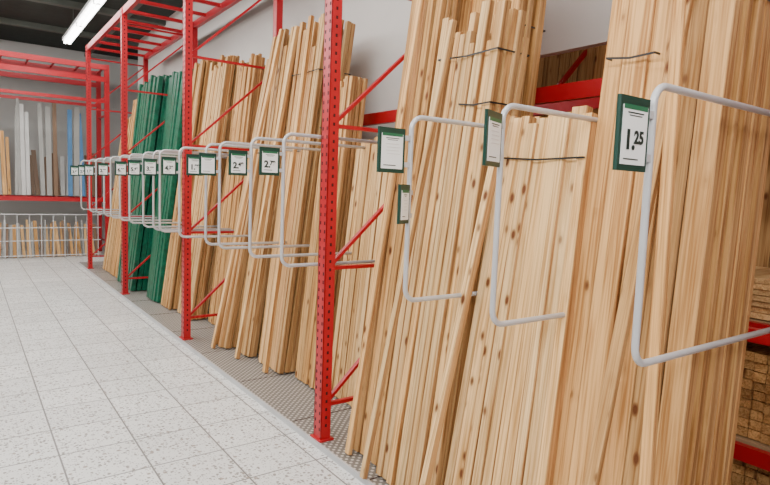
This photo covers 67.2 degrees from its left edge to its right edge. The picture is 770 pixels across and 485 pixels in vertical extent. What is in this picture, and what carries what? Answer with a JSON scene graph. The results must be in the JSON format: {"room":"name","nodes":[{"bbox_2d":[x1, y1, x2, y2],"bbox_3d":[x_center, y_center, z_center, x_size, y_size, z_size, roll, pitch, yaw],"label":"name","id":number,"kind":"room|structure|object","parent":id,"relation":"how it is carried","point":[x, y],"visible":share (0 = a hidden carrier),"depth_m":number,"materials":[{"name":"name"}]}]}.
{"room":"hardware store","nodes":[
{"label":"hardware store","id":0,"kind":"room"},
{"bbox_2d":[0,39,137,248],"bbox_3d":[-9.213,-2.056,11.816,15.000,4.450,0.200,-2,6,-36],"label":"wall","id":1,"kind":"structure","parent":0,"point":[7,105],"depth_m":12.99,"materials":[{"name":"white paint"}]},
{"bbox_2d":[0,0,182,59],"bbox_3d":[-3.228,-3.278,3.486,14.800,0.120,19.800,-2,6,-36],"label":"ceiling","id":2,"kind":"structure","parent":0,"point":[69,4],"depth_m":10.37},
{"bbox_2d":[62,0,105,43],"bbox_3d":[-1.331,-3.112,4.386,0.160,0.472,15.000,-2,6,-36],"label":"lamp","id":3,"kind":"object","parent":2,"relation":"hanging from","point":[91,7],"visible":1,"depth_m":8.96,"materials":[{"name":"white plastic"}]},
{"bbox_2d":[0,247,363,484],"bbox_3d":[-3.446,1.133,3.958,15.000,0.100,20.200,-2,6,-36],"label":"floor","id":4,"kind":"structure","parent":0,"point":[93,391],"depth_m":4.03,"materials":[{"name":"tile"}]},
{"bbox_2d":[0,220,97,257],"bbox_3d":[-8.936,-0.027,10.109,7.154,0.727,0.279,-2,6,-36],"label":"batten","id":5,"kind":"object","parent":4,"relation":"on","point":[12,228],"visible":0.74,"depth_m":11.62,"materials":[{"name":"brown wood"}]},
{"bbox_2d":[0,214,100,259],"bbox_3d":[-8.778,-0.062,9.791,7.256,0.868,0.018,-2,6,-36],"label":"wire cage","id":6,"kind":"object","parent":4,"relation":"on","point":[41,227],"visible":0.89,"depth_m":11.34,"materials":[{"name":"grey metal"}]},
{"bbox_2d":[0,50,109,250],"bbox_3d":[-9.070,-1.622,10.098,7.690,3.900,0.985,-2,6,-36],"label":"storage rack","id":7,"kind":"object","parent":4,"relation":"on","point":[6,64],"visible":0.77,"depth_m":11.76,"materials":[{"name":"red metal"}]},
{"bbox_2d":[0,130,10,194],"bbox_3d":[-7.505,-1.575,11.280,0.358,1.277,0.280,-2,6,-36],"label":"trim","id":8,"kind":"structure","parent":7,"relation":"on","point":[4,184],"depth_m":11.32,"materials":[{"name":"brown wood"}]},
{"bbox_2d":[15,98,30,194],"bbox_3d":[-7.189,-1.892,11.473,0.266,1.895,0.280,-2,6,-36],"label":"trim","id":9,"kind":"structure","parent":7,"relation":"on","point":[22,178],"depth_m":11.47,"materials":[{"name":"white wood"}]},
{"bbox_2d":[37,103,57,195],"bbox_3d":[-6.821,-1.893,11.740,0.338,1.875,0.280,-2,6,-36],"label":"trim","id":10,"kind":"structure","parent":7,"relation":"on","point":[39,107],"depth_m":11.74,"materials":[{"name":"grey wood"}]},
{"bbox_2d":[30,150,94,195],"bbox_3d":[-6.729,-1.448,12.168,1.226,0.928,0.280,-2,6,-36],"label":"trim","id":11,"kind":"structure","parent":7,"relation":"on","point":[33,160],"depth_m":12.04,"materials":[{"name":"brown wood"}]},
{"bbox_2d":[67,108,85,195],"bbox_3d":[-6.421,-1.881,12.032,0.321,1.831,0.280,-2,6,-36],"label":"trim","id":12,"kind":"structure","parent":7,"relation":"on","point":[78,144],"depth_m":12.02,"materials":[{"name":"blue wood"}]},
{"bbox_2d":[78,261,388,484],"bbox_3d":[-0.761,1.067,5.030,1.251,0.034,15.200,-2,6,-36],"label":"base platform","id":13,"kind":"object","parent":4,"relation":"on","point":[291,400],"visible":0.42,"depth_m":4.53,"materials":[{"name":"metal"}]},
{"bbox_2d":[103,116,130,272],"bbox_3d":[-4.507,-0.826,9.888,0.511,2.599,0.648,-2,6,-36],"label":"planks","id":14,"kind":"object","parent":13,"relation":"on","point":[111,232],"visible":0.34,"depth_m":9.79,"materials":[{"name":"brown wood"}]},
{"bbox_2d":[110,99,136,277],"bbox_3d":[-4.061,-0.907,9.305,0.552,2.896,0.741,-2,6,-36],"label":"planks","id":15,"kind":"object","parent":13,"relation":"on","point":[117,242],"visible":0.12,"depth_m":9.38,"materials":[{"name":"brown wood"}]},
{"bbox_2d":[117,81,147,282],"bbox_3d":[-3.680,-0.902,8.794,0.661,3.009,0.588,-2,6,-36],"label":"batten","id":16,"kind":"object","parent":13,"relation":"on","point":[141,99],"visible":0.19,"depth_m":8.75,"materials":[{"name":"green wood"}]},
{"bbox_2d":[128,75,171,290],"bbox_3d":[-3.389,-0.876,8.367,0.703,3.054,0.638,-2,6,-36],"label":"batten","id":17,"kind":"object","parent":13,"relation":"on","point":[140,236],"visible":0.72,"depth_m":8.13,"materials":[{"name":"green wood"}]},
{"bbox_2d":[147,71,175,287],"bbox_3d":[-2.949,-0.805,7.973,0.622,3.012,0.393,-2,6,-36],"label":"batten","id":18,"kind":"object","parent":13,"relation":"on","point":[171,79],"visible":0.05,"depth_m":7.88,"materials":[{"name":"green wood"}]},
{"bbox_2d":[146,69,193,301],"bbox_3d":[-2.754,-0.764,7.642,0.676,3.004,0.630,-2,6,-36],"label":"batten","id":19,"kind":"object","parent":13,"relation":"on","point":[169,184],"visible":0.38,"depth_m":7.46,"materials":[{"name":"green wood"}]},
{"bbox_2d":[161,60,217,309],"bbox_3d":[-2.413,-0.737,7.167,0.613,3.052,0.448,-2,6,-36],"label":"planks","id":20,"kind":"object","parent":13,"relation":"on","point":[170,293],"visible":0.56,"depth_m":7.01,"materials":[{"name":"brown wood"}]},
{"bbox_2d":[177,55,239,319],"bbox_3d":[-2.040,-0.656,6.731,0.606,2.994,0.584,-2,6,-36],"label":"planks","id":21,"kind":"object","parent":13,"relation":"on","point":[222,76],"visible":0.73,"depth_m":6.54,"materials":[{"name":"brown wood"}]},
{"bbox_2d":[208,53,265,324],"bbox_3d":[-1.599,-0.559,6.301,0.512,2.908,0.553,-2,6,-36],"label":"planks","id":22,"kind":"object","parent":13,"relation":"on","point":[243,117],"visible":0.56,"depth_m":6.22,"materials":[{"name":"brown wood"}]},
{"bbox_2d":[211,29,283,347],"bbox_3d":[-1.219,-0.514,5.520,0.856,2.986,0.461,-2,6,-36],"label":"planks","id":23,"kind":"object","parent":13,"relation":"on","point":[226,330],"visible":0.52,"depth_m":5.42,"materials":[{"name":"beige wood"}]},
{"bbox_2d":[234,26,299,358],"bbox_3d":[-1.000,-0.490,5.320,0.844,2.989,0.480,-2,6,-36],"label":"planks","id":24,"kind":"object","parent":13,"relation":"on","point":[255,290],"visible":0.46,"depth_m":5.18,"materials":[{"name":"brown wood"}]},
{"bbox_2d":[258,13,355,373],"bbox_3d":[-0.728,-0.453,4.998,0.806,2.994,0.612,-2,6,-36],"label":"planks","id":25,"kind":"object","parent":13,"relation":"on","point":[279,343],"visible":0.71,"depth_m":4.82,"materials":[{"name":"beige wood"}]},
{"bbox_2d":[295,76,367,388],"bbox_3d":[-0.436,-0.110,4.564,0.440,2.405,0.474,-2,6,-36],"label":"planks","id":26,"kind":"object","parent":13,"relation":"on","point":[351,89],"visible":0.47,"depth_m":4.45,"materials":[{"name":"brown wood"}]},
{"bbox_2d":[331,137,388,406],"bbox_3d":[-0.111,0.187,4.167,0.390,1.907,0.557,-2,6,-36],"label":"planks","id":27,"kind":"object","parent":13,"relation":"on","point":[369,186],"visible":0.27,"depth_m":4.17,"materials":[{"name":"brown wood"}]},
{"bbox_2d":[345,0,457,464],"bbox_3d":[0.110,-0.274,3.298,0.568,2.992,0.304,-2,6,-36],"label":"planks","id":28,"kind":"object","parent":13,"relation":"on","point":[426,18],"visible":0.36,"depth_m":3.26,"materials":[{"name":"brown wood"}]},
{"bbox_2d":[85,0,769,442],"bbox_3d":[-0.729,-0.816,4.751,1.040,3.775,13.620,-2,6,-36],"label":"frame","id":29,"kind":"object","parent":13,"relation":"on","point":[586,89],"visible":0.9,"depth_m":5.44,"materials":[{"name":"red metal"}]},
{"bbox_2d":[80,160,118,209],"bbox_3d":[-4.333,-0.924,9.530,1.202,0.850,0.045,-2,6,-36],"label":"hoop","id":30,"kind":"object","parent":29,"relation":"on","point":[82,160],"visible":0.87,"depth_m":9.20},
{"bbox_2d":[70,165,77,175],"bbox_3d":[-4.865,-1.128,9.120,0.148,0.158,0.018,-2,6,-36],"label":"price sign","id":31,"kind":"object","parent":30,"relation":"attached to","point":[73,169],"visible":0.99,"depth_m":9.10,"materials":[{"name":"paper"}]},
{"bbox_2d":[89,159,118,212],"bbox_3d":[-3.889,-0.854,8.918,1.202,0.850,0.045,-2,6,-36],"label":"hoop","id":32,"kind":"object","parent":29,"relation":"on","point":[91,159],"visible":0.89,"depth_m":8.61},
{"bbox_2d":[78,165,83,175],"bbox_3d":[-4.421,-1.058,8.507,0.148,0.158,0.018,-2,6,-36],"label":"price sign","id":33,"kind":"object","parent":32,"relation":"attached to","point":[80,167],"visible":0.56,"depth_m":8.48,"materials":[{"name":"paper"}]},
{"bbox_2d":[95,158,131,213],"bbox_3d":[-3.573,-0.804,8.483,1.202,0.850,0.045,-2,6,-36],"label":"hoop","id":34,"kind":"object","parent":29,"relation":"on","point":[98,158],"visible":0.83,"depth_m":8.13},
{"bbox_2d":[84,164,95,175],"bbox_3d":[-4.105,-1.008,8.072,0.148,0.158,0.018,-2,6,-36],"label":"price sign","id":35,"kind":"object","parent":34,"relation":"attached to","point":[88,168],"visible":1,"depth_m":8.06,"materials":[{"name":"paper"}]},
{"bbox_2d":[103,157,158,216],"bbox_3d":[-3.240,-0.752,8.024,1.202,0.850,0.045,-2,6,-36],"label":"hoop","id":36,"kind":"object","parent":29,"relation":"on","point":[105,214],"visible":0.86,"depth_m":7.69},
{"bbox_2d":[110,156,158,218],"bbox_3d":[-2.988,-0.712,7.677,1.202,0.850,0.045,-2,6,-36],"label":"hoop","id":37,"kind":"object","parent":29,"relation":"on","point":[111,158],"visible":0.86,"depth_m":7.35},
{"bbox_2d":[97,163,109,175],"bbox_3d":[-3.520,-0.916,7.266,0.148,0.158,0.018,-2,6,-36],"label":"price sign","id":38,"kind":"object","parent":37,"relation":"attached to","point":[102,168],"visible":1,"depth_m":7.25,"materials":[{"name":"paper"}]},
{"bbox_2d":[119,155,177,220],"bbox_3d":[-2.678,-0.663,7.250,1.202,0.850,0.045,-2,6,-36],"label":"hoop","id":39,"kind":"object","parent":29,"relation":"on","point":[121,156],"visible":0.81,"depth_m":6.95},
{"bbox_2d":[128,153,181,223],"bbox_3d":[-2.386,-0.617,6.847,1.202,0.850,0.045,-2,6,-36],"label":"hoop","id":40,"kind":"object","parent":29,"relation":"on","point":[133,153],"visible":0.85,"depth_m":6.54},
{"bbox_2d":[115,161,127,175],"bbox_3d":[-2.918,-0.821,6.436,0.148,0.158,0.018,-2,6,-36],"label":"price sign","id":41,"kind":"object","parent":40,"relation":"attached to","point":[120,166],"visible":0.99,"depth_m":6.42,"materials":[{"name":"paper"}]},
{"bbox_2d":[142,152,226,227],"bbox_3d":[-2.023,-0.559,6.348,1.202,0.850,0.045,-2,6,-36],"label":"hoop","id":42,"kind":"object","parent":29,"relation":"on","point":[145,153],"visible":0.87,"depth_m":6.03},
{"bbox_2d":[128,160,142,175],"bbox_3d":[-2.555,-0.763,5.937,0.148,0.158,0.018,-2,6,-36],"label":"price sign","id":43,"kind":"object","parent":42,"relation":"attached to","point":[134,166],"visible":0.99,"depth_m":5.93,"materials":[{"name":"paper"}]},
{"bbox_2d":[152,150,230,230],"bbox_3d":[-1.789,-0.522,6.025,1.202,0.850,0.045,-2,6,-36],"label":"hoop","id":44,"kind":"object","parent":29,"relation":"on","point":[157,151],"visible":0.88,"depth_m":5.70},
{"bbox_2d":[159,149,233,232],"bbox_3d":[-1.655,-0.501,5.840,1.202,0.850,0.045,-2,6,-36],"label":"hoop","id":45,"kind":"object","parent":29,"relation":"on","point":[164,150],"visible":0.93,"depth_m":5.51},
{"bbox_2d":[143,158,158,175],"bbox_3d":[-2.186,-0.705,5.429,0.148,0.158,0.018,-2,6,-36],"label":"price sign","id":46,"kind":"object","parent":45,"relation":"attached to","point":[149,165],"visible":1,"depth_m":5.42,"materials":[{"name":"paper"}]},
{"bbox_2d":[178,147,258,237],"bbox_3d":[-1.292,-0.444,5.340,1.202,0.850,0.045,-2,6,-36],"label":"hoop","id":47,"kind":"object","parent":29,"relation":"on","point":[182,148],"visible":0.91,"depth_m":5.01},
{"bbox_2d":[161,156,178,175],"bbox_3d":[-1.824,-0.648,4.930,0.148,0.158,0.018,-2,6,-36],"label":"price sign","id":48,"kind":"object","parent":47,"relation":"attached to","point":[168,164],"visible":1,"depth_m":4.92,"materials":[{"name":"paper"}]},
{"bbox_2d":[204,143,300,245],"bbox_3d":[-0.894,-0.381,4.792,1.202,0.850,0.045,-2,6,-36],"label":"hoop","id":49,"kind":"object","parent":29,"relation":"on","point":[210,144],"visible":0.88,"depth_m":4.50},
{"bbox_2d":[186,154,202,175],"bbox_3d":[-1.426,-0.585,4.382,0.148,0.158,0.018,-2,6,-36],"label":"price sign","id":50,"kind":"object","parent":49,"relation":"attached to","point":[192,160],"visible":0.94,"depth_m":4.36,"materials":[{"name":"paper"}]},
{"bbox_2d":[217,141,320,248],"bbox_3d":[-0.725,-0.354,4.559,1.202,0.850,0.045,-2,6,-36],"label":"hoop","id":51,"kind":"object","parent":29,"relation":"on","point":[224,142],"visible":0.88,"depth_m":4.28},
{"bbox_2d":[199,153,218,175],"bbox_3d":[-1.257,-0.558,4.148,0.148,0.158,0.017,-2,6,-36],"label":"price sign","id":52,"kind":"object","parent":51,"relation":"attached to","point":[207,161],"visible":1,"depth_m":4.14,"materials":[{"name":"paper"}]},
{"bbox_2d":[248,137,364,257],"bbox_3d":[-0.391,-0.302,4.099,1.202,0.850,0.045,-2,6,-36],"label":"hoop","id":53,"kind":"object","parent":29,"relation":"on","point":[256,138],"visible":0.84,"depth_m":3.79},
{"bbox_2d":[228,150,250,175],"bbox_3d":[-0.923,-0.505,3.689,0.148,0.158,0.018,-2,6,-36],"label":"price sign","id":54,"kind":"object","parent":53,"relation":"attached to","point":[237,159],"visible":1,"depth_m":3.68,"materials":[{"name":"paper"}]},
{"bbox_2d":[280,132,376,266],"bbox_3d":[-0.116,-0.258,3.721,1.202,0.850,0.045,-2,6,-36],"label":"hoop","id":55,"kind":"object","parent":29,"relation":"on","point":[286,136],"visible":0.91,"depth_m":3.40},
{"bbox_2d":[259,147,282,175],"bbox_3d":[-0.648,-0.462,3.310,0.148,0.158,0.018,-2,6,-36],"label":"price sign","id":56,"kind":"object","parent":55,"relation":"attached to","point":[269,157],"visible":1,"depth_m":3.30,"materials":[{"name":"paper"}]},
{"bbox_2d":[403,115,483,301],"bbox_3d":[0.576,-0.149,2.767,1.202,0.850,0.045,-2,6,-36],"label":"hoop","id":57,"kind":"object","parent":29,"relation":"on","point":[415,120],"visible":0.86,"depth_m":2.44},
{"bbox_2d":[376,126,410,173],"bbox_3d":[0.035,-0.372,2.348,0.159,0.180,0.017,-2,6,-36],"label":"price sign","id":58,"kind":"object","parent":57,"relation":"attached to","point":[390,141],"visible":1,"depth_m":2.33,"materials":[{"name":"paper"}]},
{"bbox_2d":[397,184,412,223],"bbox_3d":[0.081,-0.157,2.376,0.017,0.160,0.123,5,6,26],"label":"price sign","id":59,"kind":"object","parent":57,"relation":"attached to","point":[404,192],"visible":1,"depth_m":2.35,"materials":[{"name":"paper"}]},
{"bbox_2d":[490,103,597,326],"bbox_3d":[0.869,-0.102,2.363,1.202,0.850,0.045,-2,6,-36],"label":"hoop","id":60,"kind":"object","parent":29,"relation":"on","point":[507,108],"visible":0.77,"depth_m":2.03},
{"bbox_2d":[482,109,505,166],"bbox_3d":[0.364,-0.344,1.935,0.017,0.180,0.159,5,6,32],"label":"price sign","id":61,"kind":"object","parent":60,"relation":"attached to","point":[493,124],"visible":1,"depth_m":1.91,"materials":[{"name":"paper"}]},
{"bbox_2d":[631,83,769,366],"bbox_3d":[1.185,-0.053,1.928,1.202,0.850,0.045,-2,6,-36],"label":"hoop","id":62,"kind":"object","parent":29,"relation":"on","point":[647,182],"visible":0.99,"depth_m":1.60},
{"bbox_2d":[612,93,653,171],"bbox_3d":[0.651,-0.281,1.512,0.165,0.190,0.018,-2,6,-36],"label":"price sign","id":63,"kind":"object","parent":62,"relation":"attached to","point":[633,114],"visible":1,"depth_m":1.49,"materials":[{"name":"paper"}]},
{"bbox_2d":[360,0,529,484],"bbox_3d":[0.289,0.042,2.929,0.582,2.443,0.501,-2,6,-36],"label":"planks","id":64,"kind":"object","parent":13,"relation":"on","point":[481,68],"visible":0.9,"depth_m":2.87,"materials":[{"name":"brown wood"}]},
{"bbox_2d":[454,0,546,117],"bbox_3d":[0.413,-0.269,3.326,0.610,3.002,0.913,-2,6,-36],"label":"planks","id":65,"kind":"object","parent":13,"relation":"on","point":[535,9],"visible":0.02,"depth_m":3.05,"materials":[{"name":"brown wood"}]},
{"bbox_2d":[419,105,597,484],"bbox_3d":[0.573,0.368,2.553,0.542,1.883,0.644,-2,6,-36],"label":"planks","id":66,"kind":"object","parent":13,"relation":"on","point":[506,430],"visible":0.69,"depth_m":2.47,"materials":[{"name":"brown wood"}]},
{"bbox_2d":[552,0,769,484],"bbox_3d":[1.066,-0.172,2.192,0.877,3.054,0.533,-2,6,-36],"label":"planks","id":67,"kind":"object","parent":13,"relation":"on","point":[623,422],"visible":0.93,"depth_m":2.03,"materials":[{"name":"brown wood"}]},
{"bbox_2d":[533,50,769,471],"bbox_3d":[1.907,-0.299,3.583,1.020,3.200,7.690,-2,6,-36],"label":"storage rack","id":68,"kind":"object","parent":4,"relation":"on","point":[750,451],"visible":0.02,"depth_m":2.94,"materials":[{"name":"red metal"}]},
{"bbox_2d":[536,45,769,267],"bbox_3d":[1.559,-0.851,4.573,0.190,2.102,5.298,-2,6,-36],"label":"leaning boards","id":69,"kind":"object","parent":68,"relation":"on","point":[552,69],"visible":0.02,"depth_m":4.53,"materials":[{"name":"brown wood"}]},
{"bbox_2d":[736,342,769,444],"bbox_3d":[1.981,0.754,3.299,0.600,0.445,2.456,-2,6,-36],"label":"boards","id":70,"kind":"object","parent":68,"relation":"in","point":[753,422],"visible":0.05,"depth_m":2.96,"materials":[{"name":"brown wood"}]},
{"bbox_2d":[750,266,769,320],"bbox_3d":[2.017,0.259,3.231,0.599,0.207,2.392,-2,6,-36],"label":"boards","id":71,"kind":"object","parent":68,"relation":"on","point":[760,304],"visible":0.03,"depth_m":2.92,"materials":[{"name":"brown wood"}]},
{"bbox_2d":[730,458,769,484],"bbox_3d":[1.965,1.207,3.339,0.600,0.245,2.456,-2,6,-36],"label":"boards","id":72,"kind":"object","parent":4,"relation":"on","point":[742,473],"visible":0.03,"depth_m":2.99,"materials":[{"name":"brown wood"}]},
{"bbox_2d":[138,0,611,287],"bbox_3d":[0.116,-1.109,4.920,0.060,4.450,18.000,-2,6,-36],"label":"wall partition","id":73,"kind":"structure","parent":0,"point":[381,28],"depth_m":5.24,"materials":[{"name":"white paint"}]}
]}

